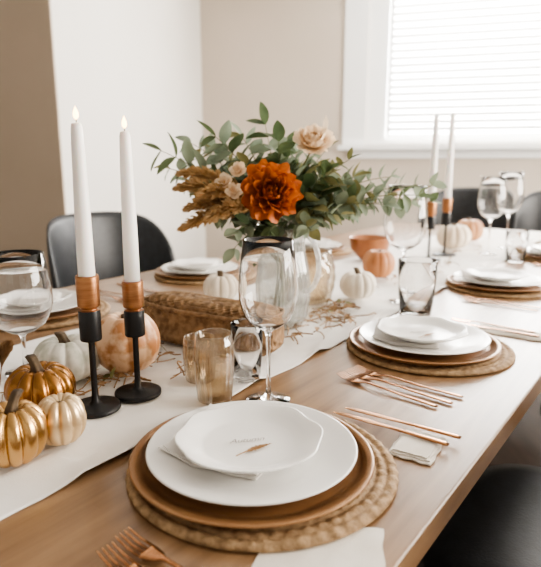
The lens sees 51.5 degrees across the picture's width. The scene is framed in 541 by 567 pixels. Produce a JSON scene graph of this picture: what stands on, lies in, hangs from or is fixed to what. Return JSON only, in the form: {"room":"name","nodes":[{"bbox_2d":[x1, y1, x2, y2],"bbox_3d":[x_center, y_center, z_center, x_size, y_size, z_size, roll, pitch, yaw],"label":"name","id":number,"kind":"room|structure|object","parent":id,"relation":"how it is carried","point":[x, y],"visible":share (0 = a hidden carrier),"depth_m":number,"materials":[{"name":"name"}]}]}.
{"room":"dining room","nodes":[
{"label":"dining room","id":0,"kind":"room"},
{"bbox_2d":[0,0,66,284],"bbox_3d":[-2.763,-1.002,3.634,3.200,2.750,0.015,3,12,15],"label":"wall","id":1,"kind":"structure","parent":0,"point":[32,187],"depth_m":3.27,"materials":[{"name":"beige paint"}]},
{"bbox_2d":[51,0,205,259],"bbox_3d":[-1.000,-1.145,4.303,0.150,2.750,2.220,3,12,15],"label":"wall","id":2,"kind":"structure","parent":0,"point":[139,61],"depth_m":4.04,"materials":[{"name":"paint"}]},
{"bbox_2d":[200,0,540,257],"bbox_3d":[2.018,-1.237,4.737,5.751,2.750,0.200,3,12,15],"label":"wall","id":3,"kind":"structure","parent":0,"point":[288,56],"depth_m":5.01,"materials":[{"name":"paint"}]},
{"bbox_2d":[342,0,369,144],"bbox_3d":[2.172,-1.835,4.448,3.170,1.440,0.024,3,12,15],"label":"window frame","id":4,"kind":"structure","parent":3,"relation":"attached to","point":[357,11],"depth_m":4.83,"materials":[{"name":"white paint"}]},
{"bbox_2d":[338,143,540,158],"bbox_3d":[2.163,-1.082,4.571,3.230,0.115,0.099,3,12,15],"label":"sill","id":5,"kind":"structure","parent":3,"relation":"attached to","point":[524,150],"depth_m":4.75,"materials":[{"name":"white paint"}]},
{"bbox_2d":[366,0,540,144],"bbox_3d":[2.193,-1.802,4.532,2.770,1.300,0.070,3,12,15],"label":"frame","id":6,"kind":"object","parent":3,"relation":"attached to","point":[380,10],"visible":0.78,"depth_m":4.82,"materials":[{"name":"white paint"}]},
{"bbox_2d":[387,0,540,137],"bbox_3d":[2.225,-1.811,4.455,2.490,1.246,0.044,3,12,15],"label":"blinds","id":7,"kind":"object","parent":3,"relation":"attached to","point":[535,132],"visible":0.97,"depth_m":4.63,"materials":[{"name":"white plastic"}]},
{"bbox_2d":[488,392,540,466],"bbox_3d":[-0.517,0.898,1.546,9.001,0.100,8.401,3,12,15],"label":"floor","id":8,"kind":"structure","parent":0,"point":[523,445],"depth_m":2.36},
{"bbox_2d":[47,211,175,288],"bbox_3d":[-0.616,0.170,2.487,0.592,0.937,0.664,9,15,36],"label":"dining chair","id":9,"kind":"object","parent":8,"relation":"on","point":[155,249],"visible":0.37,"depth_m":2.63,"materials":[{"name":"black leather"}]},
{"bbox_2d":[0,225,540,566],"bbox_3d":[0.285,0.361,2.031,1.450,0.750,3.950,9,15,36],"label":"dining table","id":10,"kind":"object","parent":8,"relation":"on","point":[67,527],"visible":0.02,"depth_m":0.84,"materials":[{"name":"brown wood"}]},
{"bbox_2d":[0,299,109,330],"bbox_3d":[-0.627,0.076,1.540,0.360,0.010,0.360,10,16,40],"label":"woven placemat","id":11,"kind":"object","parent":10,"relation":"on","point":[104,306],"visible":0.09,"depth_m":1.43,"materials":[{"name":"wicker"}]},
{"bbox_2d":[47,307,79,320],"bbox_3d":[-0.641,0.065,1.533,0.324,0.012,0.324,9,15,36],"label":"charger plate","id":12,"kind":"object","parent":11,"relation":"on","point":[70,312],"visible":0.13,"depth_m":1.46,"materials":[{"name":"brown metal"}]},
{"bbox_2d":[51,290,76,312],"bbox_3d":[-0.641,0.057,1.532,0.280,0.019,0.280,9,15,36],"label":"dinner plate","id":13,"kind":"object","parent":12,"relation":"on","point":[71,301],"visible":0.18,"depth_m":1.55,"materials":[{"name":"white ceramic"}]},
{"bbox_3d":[-0.678,0.051,1.531,0.143,0.020,0.142,-2,12,-11],"label":"linen napkin","id":14,"kind":"object","parent":13,"relation":"on","visible":0},
{"bbox_2d":[52,289,71,303],"bbox_3d":[-0.644,0.042,1.527,0.190,0.019,0.190,-7,14,-30],"label":"salad plate","id":15,"kind":"object","parent":14,"relation":"on","point":[65,293],"visible":0.22,"depth_m":1.57,"materials":[{"name":"white ceramic"}]},
{"bbox_2d":[53,291,61,302],"bbox_3d":[-0.627,0.038,1.532,0.103,0.012,0.103,-3,12,-14],"label":"linen napkin","id":16,"kind":"object","parent":15,"relation":"on","point":[56,294],"visible":0.17,"depth_m":1.54,"materials":[{"name":"white fabric"}]},
{"bbox_2d":[100,294,122,300],"bbox_3d":[-0.509,0.036,1.723,0.215,0.009,0.023,9,15,36],"label":"fork","id":17,"kind":"object","parent":10,"relation":"on","point":[115,298],"visible":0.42,"depth_m":1.69,"materials":[{"name":"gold metal"}]},
{"bbox_2d":[96,542,140,566],"bbox_3d":[-0.090,0.292,0.518,0.215,0.009,0.023,10,15,38],"label":"fork","id":18,"kind":"object","parent":10,"relation":"on","point":[134,563],"visible":1,"depth_m":0.57,"materials":[{"name":"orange metal"}]},
{"bbox_2d":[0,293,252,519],"bbox_3d":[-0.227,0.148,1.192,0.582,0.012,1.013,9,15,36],"label":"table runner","id":19,"kind":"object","parent":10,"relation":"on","point":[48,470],"depth_m":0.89,"materials":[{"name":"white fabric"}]},
{"bbox_2d":[0,340,14,382],"bbox_3d":[-0.499,0.132,0.936,0.053,0.130,0.175,4,13,17],"label":"bunch","id":20,"kind":"object","parent":19,"relation":"on","point":[6,347],"visible":1,"depth_m":1.00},
{"bbox_2d":[0,388,47,467],"bbox_3d":[-0.344,0.189,0.744,0.091,0.096,0.092,-1,12,-5],"label":"pumpkin","id":21,"kind":"object","parent":19,"relation":"on","point":[23,423],"visible":1,"depth_m":0.72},
{"bbox_2d":[0,249,52,376],"bbox_3d":[-0.474,0.057,1.064,0.120,0.232,0.120,0,12,0],"label":"wine glass","id":22,"kind":"object","parent":19,"relation":"on","point":[26,293],"visible":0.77,"depth_m":1.02,"materials":[{"name":"clear glass"}]},
{"bbox_2d":[3,354,75,404],"bbox_3d":[-0.365,0.159,0.890,0.107,0.094,0.107,6,13,26],"label":"pumpkin","id":23,"kind":"object","parent":19,"relation":"on","point":[38,379],"visible":0.58,"depth_m":0.86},
{"bbox_2d":[38,393,86,445],"bbox_3d":[-0.300,0.194,0.801,0.071,0.065,0.072,-1,12,-7],"label":"pumpkin","id":24,"kind":"object","parent":19,"relation":"on","point":[66,416],"visible":0.89,"depth_m":0.78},
{"bbox_2d":[33,331,99,381],"bbox_3d":[-0.377,0.132,1.035,0.121,0.088,0.121,-5,13,-20],"label":"pumpkin","id":25,"kind":"object","parent":19,"relation":"on","point":[68,350],"visible":0.62,"depth_m":1.00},
{"bbox_2d":[75,273,120,418],"bbox_3d":[-0.288,0.097,0.902,0.081,0.224,0.081,0,12,0],"label":"candlestick","id":26,"kind":"object","parent":19,"relation":"on","point":[96,406],"visible":0.93,"depth_m":0.89,"materials":[{"name":"black metal"}]},
{"bbox_2d":[70,107,94,276],"bbox_3d":[-0.288,-0.132,0.854,0.026,0.266,0.026,0,12,0],"label":"taper candle","id":27,"kind":"object","parent":26,"relation":"on","point":[82,214],"visible":0.96,"depth_m":0.85,"materials":[{"name":"white wax"}]},
{"bbox_2d":[95,311,159,373],"bbox_3d":[-0.275,0.112,1.073,0.125,0.106,0.126,-9,15,-36],"label":"pumpkin","id":28,"kind":"object","parent":19,"relation":"on","point":[115,349],"visible":0.7,"depth_m":1.02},
{"bbox_2d":[114,279,161,402],"bbox_3d":[-0.232,0.094,0.964,0.081,0.203,0.081,0,12,0],"label":"candlestick","id":29,"kind":"object","parent":19,"relation":"on","point":[138,391],"visible":0.99,"depth_m":0.95,"materials":[{"name":"black metal"}]},
{"bbox_2d":[119,116,139,281],"bbox_3d":[-0.232,-0.130,0.916,0.026,0.278,0.026,0,12,0],"label":"taper candle","id":30,"kind":"object","parent":29,"relation":"on","point":[128,206],"visible":0.97,"depth_m":0.91,"materials":[{"name":"white wax"}]},
{"bbox_2d":[182,332,215,384],"bbox_3d":[-0.131,0.138,1.037,0.061,0.085,0.062,0,12,0],"label":"glass","id":31,"kind":"object","parent":19,"relation":"on","point":[193,379],"visible":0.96,"depth_m":1.03,"materials":[{"name":"clear glass"}]},
{"bbox_2d":[142,291,283,356],"bbox_3d":[-0.132,0.085,1.240,0.360,0.104,0.128,7,14,30],"label":"woven basket","id":32,"kind":"object","parent":19,"relation":"on","point":[176,315],"visible":0.57,"depth_m":1.20,"materials":[{"name":"brown woven wicker"}]},
{"bbox_2d":[193,328,233,404],"bbox_3d":[-0.095,0.140,0.947,0.068,0.118,0.069,0,12,0],"label":"glass","id":33,"kind":"object","parent":19,"relation":"on","point":[208,400],"visible":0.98,"depth_m":0.94,"materials":[{"name":"clear glass"}]},
{"bbox_2d":[230,318,262,382],"bbox_3d":[-0.044,0.125,1.038,0.060,0.110,0.060,0,12,0],"label":"glass","id":34,"kind":"object","parent":19,"relation":"on","point":[247,338],"visible":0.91,"depth_m":1.01,"materials":[{"name":"clear glass"}]},
{"bbox_2d":[117,283,160,291],"bbox_3d":[-0.428,0.015,1.834,0.227,0.004,0.017,9,15,36],"label":"knife","id":35,"kind":"object","parent":10,"relation":"on","point":[117,283],"visible":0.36,"depth_m":1.81,"materials":[{"name":"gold metal"}]},
{"bbox_2d":[115,527,182,566],"bbox_3d":[-0.074,0.286,0.547,0.215,0.009,0.023,9,15,35],"label":"fork","id":36,"kind":"object","parent":10,"relation":"on","point":[153,553],"visible":1,"depth_m":0.59,"materials":[{"name":"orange metal"}]},
{"bbox_2d":[154,273,238,284],"bbox_3d":[-0.246,-0.036,2.068,0.360,0.010,0.360,8,14,34],"label":"woven placemat","id":37,"kind":"object","parent":10,"relation":"on","point":[158,277],"visible":0.06,"depth_m":1.93,"materials":[{"name":"wicker"}]},
{"bbox_2d":[155,265,239,279],"bbox_3d":[-0.259,-0.047,2.061,0.324,0.012,0.324,9,15,36],"label":"charger plate","id":38,"kind":"object","parent":37,"relation":"on","point":[159,271],"visible":0.33,"depth_m":1.98,"materials":[{"name":"brown metal"}]},
{"bbox_2d":[161,262,237,274],"bbox_3d":[-0.259,-0.055,2.059,0.280,0.019,0.280,9,15,36],"label":"dinner plate","id":39,"kind":"object","parent":38,"relation":"on","point":[228,266],"visible":0.48,"depth_m":2.05,"materials":[{"name":"white ceramic"}]},
{"bbox_2d":[168,265,208,272],"bbox_3d":[-0.294,-0.064,2.069,0.142,0.021,0.142,1,12,5],"label":"linen napkin","id":40,"kind":"object","parent":39,"relation":"on","point":[175,268],"visible":0.46,"depth_m":2.02,"materials":[{"name":"white fabric"}]},
{"bbox_2d":[171,257,222,269],"bbox_3d":[-0.263,-0.071,2.055,0.190,0.019,0.190,-7,14,-30],"label":"salad plate","id":41,"kind":"object","parent":40,"relation":"on","point":[182,263],"visible":0.67,"depth_m":2.07,"materials":[{"name":"white ceramic"}]},
{"bbox_2d":[187,259,218,266],"bbox_3d":[-0.246,-0.074,2.060,0.102,0.012,0.102,2,12,8],"label":"linen napkin","id":42,"kind":"object","parent":41,"relation":"on","point":[195,263],"visible":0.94,"depth_m":2.03,"materials":[{"name":"white fabric"}]},
{"bbox_2d":[125,415,398,552],"bbox_3d":[-0.011,0.241,0.762,0.361,0.010,0.360,9,15,36],"label":"woven placemat","id":43,"kind":"object","parent":10,"relation":"on","point":[381,489],"visible":0.12,"depth_m":0.62,"materials":[{"name":"wicker"}]},
{"bbox_2d":[128,410,374,528],"bbox_3d":[-0.024,0.231,0.754,0.324,0.012,0.324,9,15,36],"label":"charger plate","id":44,"kind":"object","parent":43,"relation":"on","point":[151,489],"visible":0.35,"depth_m":0.65,"materials":[{"name":"brown metal"}]},
{"bbox_2d":[145,400,357,505],"bbox_3d":[-0.024,0.223,0.753,0.280,0.019,0.280,9,15,36],"label":"dinner plate","id":45,"kind":"object","parent":44,"relation":"on","point":[336,455],"visible":0.62,"depth_m":0.69,"materials":[{"name":"white ceramic"}]},
{"bbox_2d":[158,403,262,479],"bbox_3d":[-0.055,0.212,0.772,0.144,0.020,0.143,5,13,22],"label":"linen napkin","id":46,"kind":"object","parent":45,"relation":"on","point":[170,447],"visible":0.12,"depth_m":0.73,"materials":[{"name":"white fabric"}]},
{"bbox_2d":[174,402,322,473],"bbox_3d":[-0.028,0.207,0.748,0.190,0.019,0.190,-7,14,-30],"label":"salad plate","id":47,"kind":"object","parent":46,"relation":"on","point":[205,438],"visible":1,"depth_m":0.75,"materials":[{"name":"white ceramic"}]},
{"bbox_2d":[230,437,263,442],"bbox_3d":[-0.032,0.210,0.752,0.049,0.001,0.011,-3,12,-12],"label":"calligraphy","id":48,"kind":"object","parent":47,"relation":"on","point":[263,437],"visible":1,"depth_m":0.75,"materials":[{"name":"grey"}]},
{"bbox_2d":[236,443,270,455],"bbox_3d":[-0.022,0.214,0.728,0.056,0.002,0.012,-8,14,-33],"label":"feather","id":49,"kind":"object","parent":47,"relation":"on","point":[255,447],"visible":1,"depth_m":0.73,"materials":[{"name":"brown metal"}]},
{"bbox_2d":[238,236,297,402],"bbox_3d":[-0.004,0.065,0.943,0.100,0.280,0.100,0,12,0],"label":"wine glass","id":50,"kind":"object","parent":10,"relation":"on","point":[268,277],"visible":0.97,"depth_m":0.89,"materials":[{"name":"clear glass"}]},
{"bbox_2d":[252,527,384,566],"bbox_3d":[0.049,0.287,0.568,0.133,0.001,0.153,2,12,11],"label":"linen napkin","id":51,"kind":"object","parent":10,"relation":"on","point":[362,548],"visible":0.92,"depth_m":0.59,"materials":[{"name":"white fabric"}]},
{"bbox_2d":[295,247,351,256],"bbox_3d":[0.206,-0.161,2.654,0.360,0.010,0.360,-9,15,-35],"label":"woven placemat","id":52,"kind":"object","parent":10,"relation":"on","point":[346,250],"visible":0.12,"depth_m":2.52,"materials":[{"name":"wicker"}]},
{"bbox_2d":[295,244,345,252],"bbox_3d":[0.192,-0.172,2.647,0.324,0.012,0.324,9,15,36],"label":"charger plate","id":53,"kind":"object","parent":52,"relation":"on","point":[341,247],"visible":0.31,"depth_m":2.56,"materials":[{"name":"brown metal"}]},
{"bbox_2d":[295,241,340,249],"bbox_3d":[0.192,-0.180,2.645,0.280,0.019,0.280,9,15,36],"label":"dinner plate","id":54,"kind":"object","parent":53,"relation":"on","point":[331,244],"visible":0.45,"depth_m":2.62,"materials":[{"name":"white ceramic"}]},
{"bbox_2d":[294,243,318,247],"bbox_3d":[0.157,-0.188,2.655,0.144,0.021,0.143,1,12,5],"label":"linen napkin","id":55,"kind":"object","parent":54,"relation":"on","point":[295,245],"visible":0.36,"depth_m":2.60,"materials":[{"name":"white fabric"}]},
{"bbox_2d":[293,237,330,245],"bbox_3d":[0.189,-0.195,2.641,0.190,0.019,0.190,-7,14,-30],"label":"salad plate","id":56,"kind":"object","parent":55,"relation":"on","point":[323,241],"visible":0.77,"depth_m":2.67,"materials":[{"name":"white ceramic"}]},
{"bbox_2d":[260,228,505,377],"bbox_3d":[0.612,-0.084,2.285,0.561,0.012,2.788,9,15,36],"label":"table runner","id":57,"kind":"object","parent":10,"relation":"on","point":[291,354],"depth_m":1.76,"materials":[{"name":"white fabric"}]},
{"bbox_2d":[203,270,237,298],"bbox_3d":[-0.145,0.003,1.641,0.108,0.087,0.108,9,15,35],"label":"pumpkin","id":58,"kind":"object","parent":57,"relation":"on","point":[219,284],"visible":0.8,"depth_m":1.61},
{"bbox_2d":[0,245,484,400],"bbox_3d":[0.239,0.024,1.686,0.361,0.035,2.620,10,16,39],"label":"garland","id":59,"kind":"object","parent":57,"relation":"on","point":[332,309],"visible":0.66,"depth_m":1.33,"materials":[{"name":"brown plant"}]},
{"bbox_2d":[257,224,321,329],"bbox_3d":[0.039,-0.019,1.371,0.162,0.253,0.139,0,12,0],"label":"pitcher vase","id":60,"kind":"object","parent":57,"relation":"on","point":[290,325],"visible":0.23,"depth_m":1.36,"materials":[{"name":"clear glass"}]},
{"bbox_2d":[142,101,447,322],"bbox_3d":[0.070,-0.155,1.302,0.719,0.520,0.350,0,12,0],"label":"flower bouquet","id":61,"kind":"object","parent":60,"relation":"in","point":[272,190],"visible":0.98,"depth_m":1.26,"materials":[{"name":"green plant"}]},
{"bbox_2d":[295,249,335,304],"bbox_3d":[0.111,-0.022,1.629,0.155,0.152,0.156,0,12,0],"label":"glass candle jar","id":62,"kind":"object","parent":57,"relation":"on","point":[300,301],"visible":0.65,"depth_m":1.62,"materials":[{"name":"clear glass"}]},
{"bbox_2d":[339,267,375,298],"bbox_3d":[0.260,-0.004,1.667,0.109,0.090,0.109,8,14,33],"label":"pumpkin","id":63,"kind":"object","parent":57,"relation":"on","point":[356,284],"visible":1,"depth_m":1.63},
{"bbox_2d":[349,234,389,259],"bbox_3d":[0.415,-0.146,2.343,0.176,0.097,0.176,0,12,0],"label":"copper bowl","id":64,"kind":"object","parent":57,"relation":"on","point":[360,244],"visible":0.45,"depth_m":2.29,"materials":[{"name":"orange metal"}]},
{"bbox_2d":[362,249,394,277],"bbox_3d":[0.379,-0.071,1.966,0.114,0.094,0.114,-4,13,-16],"label":"pumpkin","id":65,"kind":"object","parent":57,"relation":"on","point":[380,263],"visible":0.96,"depth_m":1.92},
{"bbox_2d":[383,185,427,303],"bbox_3d":[0.385,-0.112,1.613,0.124,0.335,0.124,0,12,0],"label":"wine glass","id":66,"kind":"object","parent":57,"relation":"on","point":[406,233],"visible":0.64,"depth_m":1.55,"materials":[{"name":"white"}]},
{"bbox_2d":[422,201,440,260],"bbox_3d":[0.665,-0.220,2.339,0.101,0.245,0.101,0,12,0],"label":"candlestick","id":67,"kind":"object","parent":57,"relation":"on","point":[432,206],"visible":0.66,"depth_m":2.31,"materials":[{"name":"black metal"}]},
{"bbox_2d":[428,116,438,200],"bbox_3d":[0.665,-0.504,2.279,0.030,0.360,0.030,0,12,0],"label":"taper candle","id":68,"kind":"object","parent":67,"relation":"on","point":[434,152],"visible":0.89,"depth_m":2.26,"materials":[{"name":"white wax"}]},
{"bbox_2d":[432,198,455,256],"bbox_3d":[0.772,-0.250,2.468,0.101,0.250,0.101,0,12,0],"label":"candlestick","id":69,"kind":"object","parent":57,"relation":"on","point":[447,202],"visible":0.98,"depth_m":2.45,"materials":[{"name":"black metal"}]},
{"bbox_2d":[444,110,454,197],"bbox_3d":[0.772,-0.547,2.405,0.030,0.380,0.030,0,12,0],"label":"taper candle","id":70,"kind":"object","parent":69,"relation":"on","point":[450,154],"visible":0.94,"depth_m":2.40,"materials":[{"name":"white wax"}]},
{"bbox_2d":[436,223,470,247],"bbox_3d":[0.865,-0.227,2.647,0.158,0.114,0.159,3,12,15],"label":"pumpkin","id":71,"kind":"object","parent":57,"relation":"on","point":[457,236],"visible":0.88,"depth_m":2.59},
{"bbox_2d":[458,218,483,240],"bbox_3d":[1.027,-0.279,2.892,0.139,0.114,0.139,-8,14,-33],"label":"pumpkin","id":72,"kind":"object","parent":57,"relation":"on","point":[476,227],"visible":0.68,"depth_m":2.84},
{"bbox_2d":[478,177,506,254],"bbox_3d":[0.979,-0.301,2.490,0.120,0.340,0.120,0,12,0],"label":"wine glass","id":73,"kind":"object","parent":57,"relation":"on","point":[492,196],"visible":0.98,"depth_m":2.43,"materials":[{"name":"white"}]},
{"bbox_2d":[498,172,523,249],"bbox_3d":[1.122,-0.343,2.640,0.120,0.360,0.120,0,12,0],"label":"wine glass","id":74,"kind":"object","parent":57,"relation":"on","point":[514,180],"visible":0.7,"depth_m":2.57,"materials":[{"name":"white"}]},
{"bbox_2d":[337,371,437,407],"bbox_3d":[0.205,0.188,1.007,0.204,0.009,0.022,11,16,43],"label":"fork","id":75,"kind":"object","parent":10,"relation":"on","point":[356,380],"visible":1,"depth_m":1.01,"materials":[{"name":"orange metal"}]},
{"bbox_2d":[345,367,452,403],"bbox_3d":[0.229,0.185,1.022,0.215,0.009,0.023,11,16,42],"label":"fork","id":76,"kind":"object","parent":10,"relation":"on","point":[367,377],"visible":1,"depth_m":1.02,"materials":[{"name":"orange metal"}]},
{"bbox_2d":[345,407,461,438],"bbox_3d":[0.201,0.214,0.870,0.186,0.004,0.014,8,14,33],"label":"knife","id":77,"kind":"object","parent":10,"relation":"on","point":[370,413],"visible":1,"depth_m":0.86,"materials":[{"name":"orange metal"}]},
{"bbox_2d":[353,365,463,397],"bbox_3d":[0.251,0.181,1.042,0.215,0.009,0.023,9,15,38],"label":"fork","id":78,"kind":"object","parent":10,"relation":"on","point":[371,373],"visible":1,"depth_m":1.04,"materials":[{"name":"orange metal"}]},
{"bbox_2d":[388,429,446,465],"bbox_3d":[0.211,0.233,0.808,0.065,0.007,0.089,7,14,31],"label":"linen napkin","id":79,"kind":"object","parent":10,"relation":"on","point":[421,451],"visible":0.97,"depth_m":0.79,"materials":[{"name":"white fabric"}]},
{"bbox_2d":[333,412,449,445],"bbox_3d":[0.179,0.218,0.852,0.186,0.004,0.014,8,15,34],"label":"knife","id":80,"kind":"object","parent":79,"relation":"on","point":[366,420],"visible":1,"depth_m":0.84,"materials":[{"name":"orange metal"}]},
{"bbox_2d":[398,256,437,316],"bbox_3d":[0.395,0.009,1.516,0.104,0.150,0.104,0,12,0],"label":"water glass","id":81,"kind":"object","parent":10,"relation":"on","point":[417,276],"visible":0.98,"depth_m":1.48,"materials":[{"name":"clear glass"}]},
{"bbox_2d":[346,337,515,376],"bbox_3d":[0.351,0.138,1.249,0.360,0.010,0.360,-4,13,-19],"label":"woven placemat","id":82,"kind":"object","parent":10,"relation":"on","point":[506,357],"visible":0.14,"depth_m":1.11,"materials":[{"name":"wicker"}]},
{"bbox_2d":[349,324,501,365],"bbox_3d":[0.337,0.127,1.242,0.324,0.012,0.324,9,15,36],"label":"charger plate","id":83,"kind":"object","parent":82,"relation":"on","point":[495,347],"visible":0.44,"depth_m":1.15,"materials":[{"name":"ceramic"}]},
{"bbox_2d":[359,317,490,354],"bbox_3d":[0.337,0.119,1.240,0.280,0.019,0.280,9,15,36],"label":"dinner plate","id":84,"kind":"object","parent":83,"relation":"on","point":[476,339],"visible":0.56,"depth_m":1.19,"materials":[{"name":"white ceramic"}]},
{"bbox_2d":[371,318,438,348],"bbox_3d":[0.305,0.109,1.256,0.144,0.021,0.143,4,13,17],"label":"linen napkin","id":85,"kind":"object","parent":84,"relation":"on","point":[378,334],"visible":0.34,"depth_m":1.21,"materials":[{"name":"white fabric"}]},
{"bbox_2d":[378,315,467,342],"bbox_3d":[0.334,0.104,1.235,0.190,0.019,0.190,-7,14,-30],"label":"salad plate","id":86,"kind":"object","parent":85,"relation":"on","point":[402,326],"visible":0.99,"depth_m":1.25,"materials":[{"name":"white ceramic"}]},
{"bbox_2d":[444,279,540,298],"bbox_3d":[0.768,0.005,1.872,0.360,0.010,0.360,10,16,40],"label":"woven placemat","id":87,"kind":"object","parent":10,"relation":"on","point":[530,295],"visible":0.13,"depth_m":1.74,"materials":[{"name":"wicker"}]},
{"bbox_2d":[447,273,540,292],"bbox_3d":[0.755,-0.005,1.865,0.324,0.012,0.324,9,15,36],"label":"charger plate","id":88,"kind":"object","parent":87,"relation":"on","point":[534,288],"visible":0.4,"depth_m":1.78,"materials":[{"name":"brown metal"}]},
{"bbox_2d":[454,270,540,286],"bbox_3d":[0.755,-0.014,1.863,0.280,0.019,0.280,9,15,36],"label":"dinner plate","id":89,"kind":"object","parent":88,"relation":"on","point":[531,280],"visible":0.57,"depth_m":1.83,"materials":[{"name":"white ceramic"}]},
{"bbox_2d":[461,269,511,284],"bbox_3d":[0.721,-0.023,1.876,0.144,0.021,0.143,2,12,11],"label":"linen napkin","id":90,"kind":"object","parent":89,"relation":"on","point":[468,276],"visible":0.65,"depth_m":1.83,"materials":[{"name":"white fabric"}]},
{"bbox_2d":[467,267,529,280],"bbox_3d":[0.751,-0.029,1.859,0.190,0.019,0.190,-7,14,-30],"label":"salad plate","id":91,"kind":"object","parent":90,"relation":"on","point":[487,273],"visible":1,"depth_m":1.89,"materials":[{"name":"white ceramic"}]},
{"bbox_2d":[460,296,537,310],"bbox_3d":[0.657,0.058,1.617,0.215,0.009,0.023,10,15,39],"label":"fork","id":92,"kind":"object","parent":10,"relation":"on","point":[465,298],"visible":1,"depth_m":1.62,"materials":[{"name":"orange metal"}]},
{"bbox_2d":[465,295,540,308],"bbox_3d":[0.678,0.053,1.645,0.215,0.009,0.023,9,15,36],"label":"fork","id":93,"kind":"object","parent":10,"relation":"on","point":[468,296],"visible":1,"depth_m":1.65,"materials":[{"name":"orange metal"}]},
{"bbox_2d":[477,324,540,341],"bbox_3d":[0.582,0.118,1.354,0.162,0.004,0.074,8,14,33],"label":"linen napkin","id":94,"kind":"object","parent":10,"relation":"on","point":[486,330],"visible":0.77,"depth_m":1.34,"materials":[{"name":"white fabric"}]},
{"bbox_2d":[451,318,535,332],"bbox_3d":[0.551,0.102,1.394,0.201,0.006,0.032,8,14,33],"label":"spoon","id":95,"kind":"object","parent":94,"relation":"on","point":[454,319],"visible":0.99,"depth_m":1.40,"materials":[{"name":"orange metal"}]},
{"bbox_2d":[460,322,539,336],"bbox_3d":[0.535,0.109,1.371,0.227,0.004,0.017,8,15,34],"label":"knife","id":96,"kind":"object","parent":94,"relation":"on","point":[474,325],"visible":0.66,"depth_m":1.34,"materials":[{"name":"orange metal"}]},
{"bbox_2d":[505,229,529,262],"bbox_3d":[1.027,-0.156,2.342,0.090,0.130,0.090,0,12,0],"label":"water glass","id":97,"kind":"object","parent":10,"relation":"on","point":[516,245],"visible":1,"depth_m":2.31,"materials":[{"name":"white"}]},
{"bbox_2d":[525,257,540,262],"bbox_3d":[1.252,-0.114,2.435,0.360,0.010,0.360,1,12,5],"label":"woven placemat","id":98,"kind":"object","parent":10,"relation":"on","point":[526,258],"visible":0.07,"depth_m":2.36,"materials":[{"name":"wicker"}]},
{"bbox_2d":[526,252,540,258],"bbox_3d":[1.238,-0.125,2.428,0.324,0.012,0.324,9,15,36],"label":"charger plate","id":99,"kind":"object","parent":98,"relation":"on","point":[528,254],"visible":0.32,"depth_m":2.39,"materials":[{"name":"brown wood"}]},
{"bbox_2d":[527,246,540,255],"bbox_3d":[1.238,-0.133,2.426,0.280,0.019,0.280,9,15,36],"label":"dinner plate","id":100,"kind":"object","parent":99,"relation":"on","point":[529,247],"visible":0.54,"depth_m":2.41,"materials":[{"name":"white ceramic"}]},
{"bbox_2d":[529,245,540,253],"bbox_3d":[1.211,-0.144,2.448,0.143,0.021,0.145,6,14,28],"label":"linen napkin","id":101,"kind":"object","parent":100,"relation":"on","point":[532,249],"visible":0.77,"depth_m":2.47,"materials":[{"name":"white fabric"}]},
{"bbox_2d":[532,244,540,250],"bbox_3d":[1.235,-0.148,2.421,0.190,0.019,0.190,-7,14,-30],"label":"salad plate","id":102,"kind":"object","parent":101,"relation":"on","point":[538,247],"visible":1,"depth_m":2.47,"materials":[{"name":"white ceramic"}]},
{"bbox_2d":[434,187,516,229],"bbox_3d":[1.357,-0.172,3.975,0.664,0.987,0.592,9,15,36],"label":"dining chair","id":103,"kind":"object","parent":8,"relation":"on","point":[465,199],"visible":0.12,"depth_m":4.14,"materials":[{"name":"black leather"}]},
{"bbox_2d":[417,463,540,566],"bbox_3d":[0.589,0.494,0.975,0.592,0.932,0.664,9,15,36],"label":"dining chair","id":104,"kind":"object","parent":8,"relation":"on","point":[498,522],"visible":0.73,"depth_m":1.05,"materials":[{"name":"black plastic"}]},
{"bbox_2d":[510,191,540,231],"bbox_3d":[1.852,-0.094,3.610,0.664,0.987,0.592,9,15,36],"label":"dining chair","id":105,"kind":"object","parent":8,"relation":"on","point":[529,213],"visible":0.21,"depth_m":3.81,"materials":[{"name":"black leather"}]}
]}

